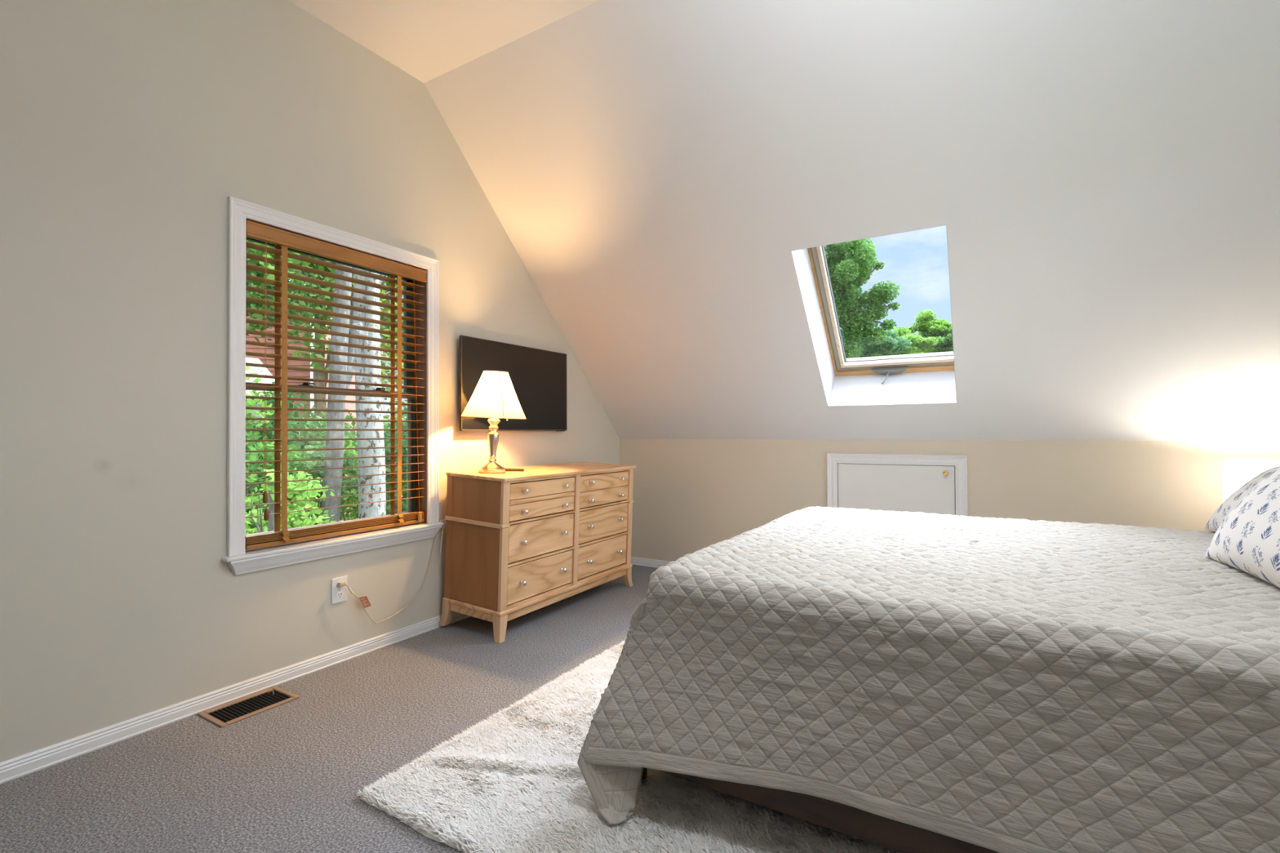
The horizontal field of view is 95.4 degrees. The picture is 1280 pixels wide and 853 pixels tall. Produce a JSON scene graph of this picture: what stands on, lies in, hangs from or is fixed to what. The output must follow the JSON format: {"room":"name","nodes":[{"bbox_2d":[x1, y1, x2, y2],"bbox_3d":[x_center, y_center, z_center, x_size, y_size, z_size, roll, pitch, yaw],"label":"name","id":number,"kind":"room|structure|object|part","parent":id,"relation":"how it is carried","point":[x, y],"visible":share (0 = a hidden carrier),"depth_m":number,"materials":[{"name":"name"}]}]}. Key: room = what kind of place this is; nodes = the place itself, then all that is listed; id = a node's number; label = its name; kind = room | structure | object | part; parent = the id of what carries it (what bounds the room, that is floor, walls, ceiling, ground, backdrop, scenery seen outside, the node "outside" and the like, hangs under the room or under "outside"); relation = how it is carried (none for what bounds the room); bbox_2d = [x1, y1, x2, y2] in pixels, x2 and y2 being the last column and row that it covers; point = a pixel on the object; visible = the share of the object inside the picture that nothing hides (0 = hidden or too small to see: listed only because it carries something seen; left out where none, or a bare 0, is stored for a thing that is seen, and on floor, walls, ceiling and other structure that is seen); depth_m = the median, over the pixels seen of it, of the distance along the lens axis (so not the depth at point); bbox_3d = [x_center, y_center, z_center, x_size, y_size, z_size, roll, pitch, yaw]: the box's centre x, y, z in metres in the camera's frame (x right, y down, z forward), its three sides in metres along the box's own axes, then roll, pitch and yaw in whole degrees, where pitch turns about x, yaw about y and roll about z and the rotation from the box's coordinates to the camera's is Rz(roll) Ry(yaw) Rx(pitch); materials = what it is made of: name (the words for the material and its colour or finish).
{"room":"bedroom","nodes":[
{"label":"bedroom","id":0,"kind":"room"},
{"bbox_2d":[0,0,619,762],"bbox_3d":[-2.100,-0.421,2.241,0.180,3.240,7.100,-1,-1,31],"label":"wall","id":1,"kind":"structure","parent":0,"point":[128,128],"depth_m":2.37,"materials":[{"name":"beige paint"}]},
{"bbox_2d":[0,611,470,784],"bbox_3d":[-2.009,1.165,2.176,0.017,0.066,7.100,-1,-1,31],"label":"baseboard","id":2,"kind":"structure","parent":1,"relation":"attached to","point":[11,769],"depth_m":2.41,"materials":[{"name":"white wood"}]},
{"bbox_2d":[221,195,444,574],"bbox_3d":[-1.567,-0.173,3.055,0.215,1.662,1.157,-1,-1,31],"label":"window","id":3,"kind":"structure","parent":1,"relation":"in","point":[241,561],"depth_m":2.97,"materials":[{"name":"white wood"}]},
{"bbox_3d":[-1.780,-0.221,2.572,0.022,1.574,0.070,-1,-1,31],"label":"casing","id":4,"kind":"part","parent":3,"relation":"part of","materials":[{"name":"white wood"}]},
{"bbox_3d":[-1.639,-0.552,3.105,0.027,0.763,0.969,-1,-1,31],"label":"sash","id":5,"kind":"part","parent":3,"relation":"part of","materials":[{"name":"brown wood"}]},
{"bbox_3d":[-1.609,0.182,3.082,0.030,0.772,0.969,-1,-1,31],"label":"sash","id":6,"kind":"part","parent":3,"relation":"part of","materials":[{"name":"brown wood"}]},
{"bbox_3d":[-1.510,-0.970,3.030,0.022,0.070,1.123,-1,-1,31],"label":"casing","id":7,"kind":"part","parent":3,"relation":"part of","materials":[{"name":"white wood"}]},
{"bbox_2d":[244,220,426,550],"bbox_3d":[-1.537,-0.183,3.041,0.088,1.488,0.971,-1,-1,31],"label":"blind","id":8,"kind":"object","parent":3,"relation":"attached to","point":[285,239],"visible":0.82,"depth_m":2.93,"materials":[{"name":"brown wood"}]},
{"bbox_3d":[-1.725,-0.277,2.676,0.005,1.165,0.006,-1,-1,31],"label":"lift cord","id":9,"kind":"part","parent":8,"relation":"part of","materials":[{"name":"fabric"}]},
{"bbox_3d":[-1.722,-0.236,2.680,0.005,1.245,0.006,-1,-1,31],"label":"lift cord","id":10,"kind":"part","parent":8,"relation":"part of","materials":[{"name":"fabric"}]},
{"bbox_3d":[-1.545,0.550,3.040,0.057,0.021,0.959,-1,-1,31],"label":"rail","id":11,"kind":"part","parent":8,"relation":"part of","materials":[{"name":"brown wood"}]},
{"bbox_3d":[-1.297,-0.174,3.382,0.003,1.360,0.040,-1,-1,33],"label":"lift cord","id":12,"kind":"part","parent":8,"relation":"part of","materials":[{"name":"fabric"}]},
{"bbox_3d":[-1.234,-0.215,3.473,0.022,1.574,0.070,-1,-1,31],"label":"casing","id":13,"kind":"part","parent":3,"relation":"part of","materials":[{"name":"white wood"}]},
{"bbox_2d":[440,519,445,552],"bbox_3d":[-1.182,0.655,3.497,0.039,0.194,0.039,0,-1,-27],"label":"string","id":14,"kind":"object","parent":3,"relation":"hanging from","point":[444,520],"visible":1,"depth_m":3.49,"materials":[{"name":"beige"}]},
{"bbox_2d":[331,575,346,604],"bbox_3d":[-1.534,0.835,2.973,0.010,0.128,0.084,-1,-1,31],"label":"wall outlet","id":15,"kind":"object","parent":1,"relation":"attached to","point":[339,594],"visible":0.99,"depth_m":2.97,"materials":[{"name":"white plastic"}]},
{"bbox_2d":[336,591,342,598],"bbox_3d":[-1.533,0.861,2.972,0.004,0.030,0.034,-1,-1,31],"label":"receptacle","id":16,"kind":"object","parent":15,"relation":"attached to","point":[339,594],"depth_m":2.97,"materials":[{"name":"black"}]},
{"bbox_2d":[337,497,446,623],"bbox_3d":[-1.332,0.680,3.267,0.040,0.752,0.743,-1,-1,31],"label":"lamp cord","id":17,"kind":"object","parent":1,"relation":"attached to","point":[364,601],"visible":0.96,"depth_m":3.06,"materials":[{"name":"beige plastic"}]},
{"bbox_2d":[459,335,567,431],"bbox_3d":[-0.859,-0.264,4.054,0.063,0.596,1.040,-1,-1,31],"label":"television","id":18,"kind":"object","parent":1,"relation":"attached to","point":[538,377],"visible":0.88,"depth_m":4.06,"materials":[{"name":"black plastic"}]},
{"bbox_2d":[0,564,657,852],"bbox_3d":[-0.211,1.241,1.087,4.420,0.120,7.300,-1,-1,31],"label":"floor","id":19,"kind":"structure","parent":0,"point":[287,777],"depth_m":2.11,"materials":[{"name":"grey carpet"}]},
{"bbox_2d":[196,685,299,727],"bbox_3d":[-1.674,1.190,2.498,0.214,0.019,0.306,-1,-1,31],"label":"floor vent","id":20,"kind":"object","parent":19,"relation":"in","point":[229,713],"visible":1,"depth_m":2.49,"materials":[{"name":"brown metal"}]},
{"bbox_2d":[439,461,635,643],"bbox_3d":[-0.609,0.742,3.945,0.541,0.934,1.400,-1,-1,31],"label":"dresser","id":21,"kind":"object","parent":19,"relation":"on","point":[518,544],"visible":1,"depth_m":3.48,"materials":[{"name":"brown wood"}]},
{"bbox_3d":[-1.153,1.116,3.492,0.066,0.146,0.066,2,1,31],"label":"leg","id":22,"kind":"part","parent":21,"relation":"part of","materials":[{"name":"brown wood"}]},
{"bbox_3d":[-0.968,0.665,3.378,0.440,0.731,0.030,2,1,31],"label":"frame","id":23,"kind":"part","parent":21,"relation":"part of","materials":[{"name":"brown wood"}]},
{"bbox_3d":[-0.959,0.663,3.372,0.372,0.726,0.020,2,1,31],"label":"panel","id":24,"kind":"part","parent":21,"relation":"part of","materials":[{"name":"brown wood"}]},
{"bbox_3d":[-0.948,0.552,3.375,0.469,0.024,0.061,2,1,31],"label":"waist moulding","id":25,"kind":"part","parent":21,"relation":"part of","materials":[{"name":"brown wood"}]},
{"bbox_2d":[460,370,525,473],"bbox_3d":[-0.884,-0.028,3.528,0.388,0.618,0.388,0,-1,-14],"label":"table lamp","id":26,"kind":"object","parent":21,"relation":"on","point":[494,397],"visible":1,"depth_m":3.43,"materials":[{"name":"white fabric"}]},
{"bbox_3d":[-0.878,-0.193,3.525,0.384,0.276,0.384,3,1,31],"label":"lamp shade","id":27,"kind":"part","parent":26,"relation":"part of","materials":[{"name":"beige fabric"}]},
{"bbox_3d":[-0.889,0.050,3.530,0.076,0.326,0.076,3,1,31],"label":"stem","id":28,"kind":"part","parent":26,"relation":"part of","materials":[{"name":"silver metal"}]},
{"bbox_3d":[-0.787,1.129,3.271,0.066,0.146,0.066,2,1,31],"label":"leg","id":29,"kind":"part","parent":21,"relation":"part of","materials":[{"name":"brown wood"}]},
{"bbox_2d":[505,467,524,471],"bbox_3d":[-0.806,0.272,3.663,0.150,0.022,0.038,0,-1,-7],"label":"remote control","id":30,"kind":"object","parent":21,"relation":"on","point":[506,468],"visible":0.82,"depth_m":3.65,"materials":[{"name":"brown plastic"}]},
{"bbox_3d":[-0.677,0.911,3.383,0.036,0.029,0.029,2,1,31],"label":"knob","id":31,"kind":"part","parent":21,"relation":"part of","materials":[{"name":"silver metal"}]},
{"bbox_3d":[-0.669,0.672,3.381,0.036,0.029,0.029,2,1,31],"label":"knob","id":32,"kind":"part","parent":21,"relation":"part of","materials":[{"name":"silver metal"}]},
{"bbox_3d":[-0.664,0.495,3.378,0.036,0.029,0.029,2,1,31],"label":"knob","id":33,"kind":"part","parent":21,"relation":"part of","materials":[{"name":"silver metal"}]},
{"bbox_3d":[-0.660,0.374,3.377,0.036,0.029,0.029,2,1,31],"label":"knob","id":34,"kind":"part","parent":21,"relation":"part of","materials":[{"name":"silver metal"}]},
{"bbox_3d":[-0.619,1.045,3.949,0.474,0.023,1.392,2,1,31],"label":"moulding","id":35,"kind":"part","parent":21,"relation":"part of","materials":[{"name":"brown wood"}]},
{"bbox_3d":[-0.605,0.911,3.558,0.020,0.212,0.595,2,1,31],"label":"drawer","id":36,"kind":"part","parent":21,"relation":"part of","materials":[{"name":"brown wood"}]},
{"bbox_3d":[-0.605,1.032,3.556,0.020,0.015,0.610,2,1,31],"label":"rail","id":37,"kind":"part","parent":21,"relation":"part of","materials":[{"name":"brown wood"}]},
{"bbox_3d":[-0.598,0.793,3.553,0.020,0.012,0.610,2,1,31],"label":"rail","id":38,"kind":"part","parent":21,"relation":"part of","materials":[{"name":"brown wood"}]},
{"bbox_3d":[-0.598,0.673,3.556,0.020,0.214,0.595,2,1,31],"label":"drawer","id":39,"kind":"part","parent":21,"relation":"part of","materials":[{"name":"brown wood"}]},
{"bbox_3d":[-0.590,0.554,3.550,0.020,0.010,0.610,2,1,31],"label":"rail","id":40,"kind":"part","parent":21,"relation":"part of","materials":[{"name":"brown wood"}]},
{"bbox_3d":[-0.588,0.436,3.551,0.025,0.212,0.595,2,1,31],"label":"drawer","id":41,"kind":"part","parent":21,"relation":"part of","materials":[{"name":"brown wood"}]},
{"bbox_3d":[-0.583,0.316,3.548,0.020,0.014,0.610,2,1,31],"label":"rail","id":42,"kind":"part","parent":21,"relation":"part of","materials":[{"name":"brown wood"}]},
{"bbox_3d":[-0.265,1.036,4.118,0.020,0.015,0.612,2,1,31],"label":"rail","id":43,"kind":"part","parent":21,"relation":"part of","materials":[{"name":"brown wood"}]},
{"bbox_3d":[-0.265,0.915,4.121,0.020,0.212,0.597,2,1,31],"label":"drawer","id":44,"kind":"part","parent":21,"relation":"part of","materials":[{"name":"brown wood"}]},
{"bbox_3d":[-0.257,0.796,4.115,0.020,0.012,0.612,2,1,31],"label":"rail","id":45,"kind":"part","parent":21,"relation":"part of","materials":[{"name":"brown wood"}]},
{"bbox_3d":[-0.258,0.676,4.118,0.020,0.214,0.597,2,1,31],"label":"drawer","id":46,"kind":"part","parent":21,"relation":"part of","materials":[{"name":"brown wood"}]},
{"bbox_3d":[-0.250,0.558,4.112,0.020,0.010,0.612,2,1,31],"label":"rail","id":47,"kind":"part","parent":21,"relation":"part of","materials":[{"name":"brown wood"}]},
{"bbox_3d":[-0.250,0.440,4.115,0.020,0.212,0.597,2,1,31],"label":"drawer","id":48,"kind":"part","parent":21,"relation":"part of","materials":[{"name":"brown wood"}]},
{"bbox_3d":[-0.243,0.320,4.110,0.020,0.014,0.612,2,1,31],"label":"rail","id":49,"kind":"part","parent":21,"relation":"part of","materials":[{"name":"brown wood"}]},
{"bbox_3d":[-0.097,1.137,4.412,0.066,0.146,0.066,2,1,31],"label":"leg","id":50,"kind":"part","parent":21,"relation":"part of","materials":[{"name":"brown wood"}]},
{"bbox_2d":[356,640,898,852],"bbox_3d":[0.989,1.161,2.268,2.846,0.050,2.704,-1,-1,31],"label":"rug","id":51,"kind":"object","parent":19,"relation":"on","point":[513,781],"visible":0.2,"depth_m":1.80,"materials":[{"name":"white carpet"}]},
{"bbox_2d":[640,767,999,852],"bbox_3d":[1.364,0.614,2.096,2.220,1.100,1.950,-1,-1,31],"label":"bed","id":52,"kind":"object","parent":51,"relation":"on","point":[888,833],"visible":0.02,"depth_m":1.54,"materials":[{"name":"brown wood"}]},
{"bbox_3d":[-0.011,1.118,1.914,0.048,0.100,0.060,-1,-1,31],"label":"leg","id":53,"kind":"part","parent":52,"relation":"part of","materials":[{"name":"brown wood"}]},
{"bbox_2d":[577,506,1279,852],"bbox_3d":[1.265,0.792,2.064,2.202,0.713,2.115,-1,-1,31],"label":"quilt","id":54,"kind":"object","parent":52,"relation":"on","point":[1000,685],"visible":0.98,"depth_m":1.46,"materials":[{"name":"fabric"}]},
{"bbox_2d":[1204,466,1279,532],"bbox_3d":[2.340,0.295,2.081,0.296,0.300,0.839,-1,-1,31],"label":"pillow","id":55,"kind":"object","parent":54,"relation":"on","point":[1219,516],"visible":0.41,"depth_m":2.30,"materials":[{"name":"white fabric"}]},
{"bbox_2d":[1204,466,1279,587],"bbox_3d":[1.819,0.262,1.537,0.310,0.355,0.859,-1,-1,31],"label":"pillow","id":56,"kind":"object","parent":54,"relation":"on","point":[1247,540],"visible":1,"depth_m":1.66,"materials":[{"name":"white fabric"}]},
{"bbox_3d":[3.074,0.892,2.912,0.423,0.585,0.460,-1,-1,31],"label":"nightstand","id":57,"kind":"object","parent":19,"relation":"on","visible":0},
{"bbox_2d":[1222,456,1279,502],"bbox_3d":[3.096,0.373,2.885,0.298,0.452,0.298,-1,-1,31],"label":"table lamp","id":58,"kind":"object","parent":57,"relation":"on","point":[1237,472],"visible":0.38,"depth_m":2.88,"materials":[{"name":"white fabric"}]},
{"bbox_2d":[288,0,1279,441],"bbox_3d":[-0.220,-1.010,1.108,4.420,2.211,7.213,-1,-1,31],"label":"ceiling","id":59,"kind":"structure","parent":0,"point":[1102,176],"depth_m":2.92,"materials":[{"name":"white paint"}]},
{"bbox_2d":[791,225,956,406],"bbox_3d":[1.552,-0.737,3.593,0.962,1.221,1.191,-1,-1,31],"label":"window","id":60,"kind":"structure","parent":59,"relation":"attached to","point":[928,378],"depth_m":3.92,"materials":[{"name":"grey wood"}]},
{"bbox_3d":[1.599,-0.838,3.673,0.902,0.933,0.921,-1,-1,31],"label":"frame","id":61,"kind":"part","parent":60,"relation":"part of","materials":[{"name":"brown wood"}]},
{"bbox_3d":[1.599,-0.849,3.673,0.862,0.881,0.870,-1,-1,31],"label":"metal trim","id":62,"kind":"part","parent":60,"relation":"part of","materials":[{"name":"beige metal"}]},
{"bbox_3d":[1.598,-0.849,3.672,0.798,0.843,0.833,-1,-1,31],"label":"sash","id":63,"kind":"part","parent":60,"relation":"part of","materials":[{"name":"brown wood"}]},
{"bbox_3d":[1.691,-0.335,4.003,0.099,0.093,0.018,0,-1,-38],"label":"crank handle","id":64,"kind":"part","parent":60,"relation":"part of","materials":[{"name":"grey plastic"}]},
{"bbox_2d":[619,439,1279,561],"bbox_3d":[1.650,0.638,4.173,4.260,1.127,0.100,-1,-1,31],"label":"wall","id":65,"kind":"structure","parent":0,"point":[690,495],"depth_m":3.81,"materials":[{"name":"beige paint"}]},
{"bbox_2d":[631,556,670,568],"bbox_3d":[1.622,1.169,4.118,4.220,0.066,0.017,-1,-1,31],"label":"baseboard","id":66,"kind":"structure","parent":65,"relation":"attached to","point":[634,561],"depth_m":5.05,"materials":[{"name":"white wood"}]},
{"bbox_2d":[826,453,968,516],"bbox_3d":[1.791,0.626,4.088,0.950,0.950,0.180,-1,-1,31],"label":"door","id":67,"kind":"structure","parent":65,"relation":"in","point":[912,483],"depth_m":4.03,"materials":[{"name":"white"}]},
{"bbox_3d":[1.406,0.635,4.250,0.070,0.876,0.022,-1,-1,31],"label":"casing","id":68,"kind":"part","parent":67,"relation":"part of","materials":[{"name":"white wood"}]},
{"bbox_3d":[1.768,0.634,4.050,0.748,0.733,0.020,-1,-1,31],"label":"panel","id":69,"kind":"part","parent":67,"relation":"part of","materials":[{"name":"white paint"}]},
{"bbox_3d":[1.757,0.229,4.040,0.896,0.070,0.022,-1,-1,31],"label":"casing","id":70,"kind":"part","parent":67,"relation":"part of","materials":[{"name":"white wood"}]},
{"bbox_3d":[2.028,0.310,3.862,0.033,0.033,0.036,-1,-1,31],"label":"knob","id":71,"kind":"part","parent":67,"relation":"part of","materials":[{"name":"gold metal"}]},
{"bbox_3d":[2.112,0.629,3.822,0.070,0.876,0.022,-1,-1,31],"label":"casing","id":72,"kind":"part","parent":67,"relation":"part of","materials":[{"name":"white wood"}]},
{"label":"outside","id":73,"kind":"structure","parent":0,"visible":0},
{"bbox_3d":[1.631,4.515,27.476,100.000,0.200,120.000,-1,-1,31],"label":"ground","id":74,"kind":"structure","parent":73,"visible":0},
{"bbox_2d":[245,357,274,524],"bbox_3d":[-12.307,1.162,15.888,3.800,6.400,3.500,-1,-1,31],"label":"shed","id":75,"kind":"object","parent":74,"relation":"on","point":[254,369],"visible":0.04,"depth_m":16.62,"materials":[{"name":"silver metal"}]},
{"bbox_2d":[245,365,281,492],"bbox_3d":[-7.599,1.453,9.068,3.410,5.670,2.871,-1,-1,31],"label":"shrub","id":76,"kind":"object","parent":74,"relation":"on","point":[251,402],"visible":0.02,"depth_m":9.20,"materials":[{"name":"plant"}]},
{"bbox_2d":[245,417,317,518],"bbox_3d":[-6.612,1.973,9.032,2.620,4.622,2.349,-1,-1,31],"label":"shrub","id":77,"kind":"object","parent":74,"relation":"on","point":[250,456],"visible":0.09,"depth_m":9.15,"materials":[{"name":"green plant"}]},
{"bbox_2d":[245,240,334,342],"bbox_3d":[-10.124,-0.977,13.216,4.695,10.626,5.937,-1,-1,31],"label":"tree","id":78,"kind":"object","parent":74,"relation":"on","point":[251,294],"visible":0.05,"depth_m":13.99,"materials":[{"name":"green plant"}]},
{"bbox_2d":[245,466,334,533],"bbox_3d":[-4.380,2.357,6.729,1.336,3.796,1.385,0,-1,-38],"label":"tree","id":79,"kind":"object","parent":74,"relation":"on","point":[304,495],"visible":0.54,"depth_m":6.72,"materials":[{"name":"green plant"}]},
{"bbox_2d":[244,499,335,534],"bbox_3d":[-5.146,2.619,7.738,2.071,3.300,1.631,0,-1,15],"label":"shrub","id":80,"kind":"object","parent":74,"relation":"on","point":[294,519],"visible":0.09,"depth_m":7.70,"materials":[{"name":"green plant"}]},
{"bbox_2d":[245,381,357,524],"bbox_3d":[-6.582,1.730,10.933,3.021,5.143,2.929,-1,-1,31],"label":"shrub","id":81,"kind":"object","parent":74,"relation":"on","point":[316,424],"visible":0.2,"depth_m":10.79,"materials":[{"name":"green plant"}]},
{"bbox_2d":[245,280,357,521],"bbox_3d":[-14.880,-1.363,23.072,7.000,11.600,6.000,0,-1,-6],"label":"house","id":82,"kind":"structure","parent":74,"relation":"on","point":[291,373],"depth_m":20.80,"materials":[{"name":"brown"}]},
{"bbox_2d":[246,404,389,524],"bbox_3d":[-8.188,1.868,14.645,4.269,4.954,4.547,0,-1,11],"label":"tree","id":83,"kind":"object","parent":74,"relation":"on","point":[349,416],"visible":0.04,"depth_m":14.54,"materials":[{"name":"green plant"}]},
{"bbox_2d":[245,240,403,524],"bbox_3d":[-9.172,-2.005,15.869,5.906,12.723,6.093,-1,-1,31],"label":"tree","id":84,"kind":"object","parent":74,"relation":"on","point":[319,405],"visible":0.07,"depth_m":15.76,"materials":[{"name":"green plant"}]},
{"bbox_2d":[295,258,405,407],"bbox_3d":[-6.378,-1.202,16.348,5.418,11.102,4.599,-1,-1,31],"label":"tree","id":85,"kind":"object","parent":74,"relation":"on","point":[383,353],"visible":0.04,"depth_m":15.87,"materials":[{"name":"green plant"}]},
{"bbox_2d":[320,262,384,524],"bbox_3d":[-5.240,-1.940,11.580,3.853,12.487,3.263,-1,-1,45],"label":"tree","id":86,"kind":"object","parent":74,"relation":"on","point":[331,502],"visible":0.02,"depth_m":9.65,"materials":[{"name":"grey plant"}]},
{"bbox_2d":[353,267,386,519],"bbox_3d":[-4.319,-1.575,7.244,3.163,11.666,3.654,-1,-1,31],"label":"tree","id":87,"kind":"object","parent":74,"relation":"on","point":[379,508],"visible":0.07,"depth_m":8.02,"materials":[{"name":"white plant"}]},
{"bbox_2d":[339,413,407,520],"bbox_3d":[-4.820,2.002,11.288,2.203,4.596,3.343,0,-1,-33],"label":"shrub","id":88,"kind":"object","parent":74,"relation":"on","point":[355,508],"visible":0.09,"depth_m":11.09,"materials":[{"name":"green plant"}]},
{"bbox_2d":[346,373,407,514],"bbox_3d":[-3.869,1.331,10.359,2.338,5.908,1.994,-1,-1,31],"label":"shrub","id":89,"kind":"object","parent":74,"relation":"on","point":[404,426],"visible":0.09,"depth_m":9.95,"materials":[{"name":"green plant"}]},
{"bbox_2d":[381,303,407,411],"bbox_3d":[-5.069,-1.740,20.697,9.018,12.247,9.314,0,-1,-30],"label":"tree","id":90,"kind":"object","parent":74,"relation":"on","point":[386,372],"visible":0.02,"depth_m":19.82,"materials":[{"name":"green plant"}]},
{"bbox_2d":[823,238,900,358],"bbox_3d":[5.731,-0.926,16.888,2.464,10.480,2.876,0,-1,-38],"label":"tree","id":91,"kind":"object","parent":74,"relation":"on","point":[848,263],"visible":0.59,"depth_m":16.55,"materials":[{"name":"green plant"}]},
{"bbox_2d":[844,329,911,357],"bbox_3d":[7.969,0.262,20.506,2.887,8.163,2.941,-1,-1,31],"label":"tree","id":92,"kind":"object","parent":74,"relation":"on","point":[893,344],"visible":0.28,"depth_m":19.88,"materials":[{"name":"green plant"}]},
{"bbox_2d":[873,326,938,356],"bbox_3d":[10.162,0.208,23.094,2.341,8.304,3.058,0,-1,-32],"label":"tree","id":93,"kind":"object","parent":74,"relation":"on","point":[901,331],"visible":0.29,"depth_m":22.37,"materials":[{"name":"green plant"}]},
{"bbox_2d":[906,309,951,352],"bbox_3d":[12.662,-0.349,25.138,2.370,9.415,2.101,0,-1,-36],"label":"tree","id":94,"kind":"object","parent":74,"relation":"on","point":[926,326],"visible":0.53,"depth_m":24.85,"materials":[{"name":"green plant"}]},
{"bbox_2d":[932,327,953,352],"bbox_3d":[13.036,0.009,23.801,2.400,8.672,2.442,-1,-1,31],"label":"tree","id":95,"kind":"object","parent":74,"relation":"on","point":[945,341],"visible":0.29,"depth_m":23.69,"materials":[{"name":"green plant"}]}
]}

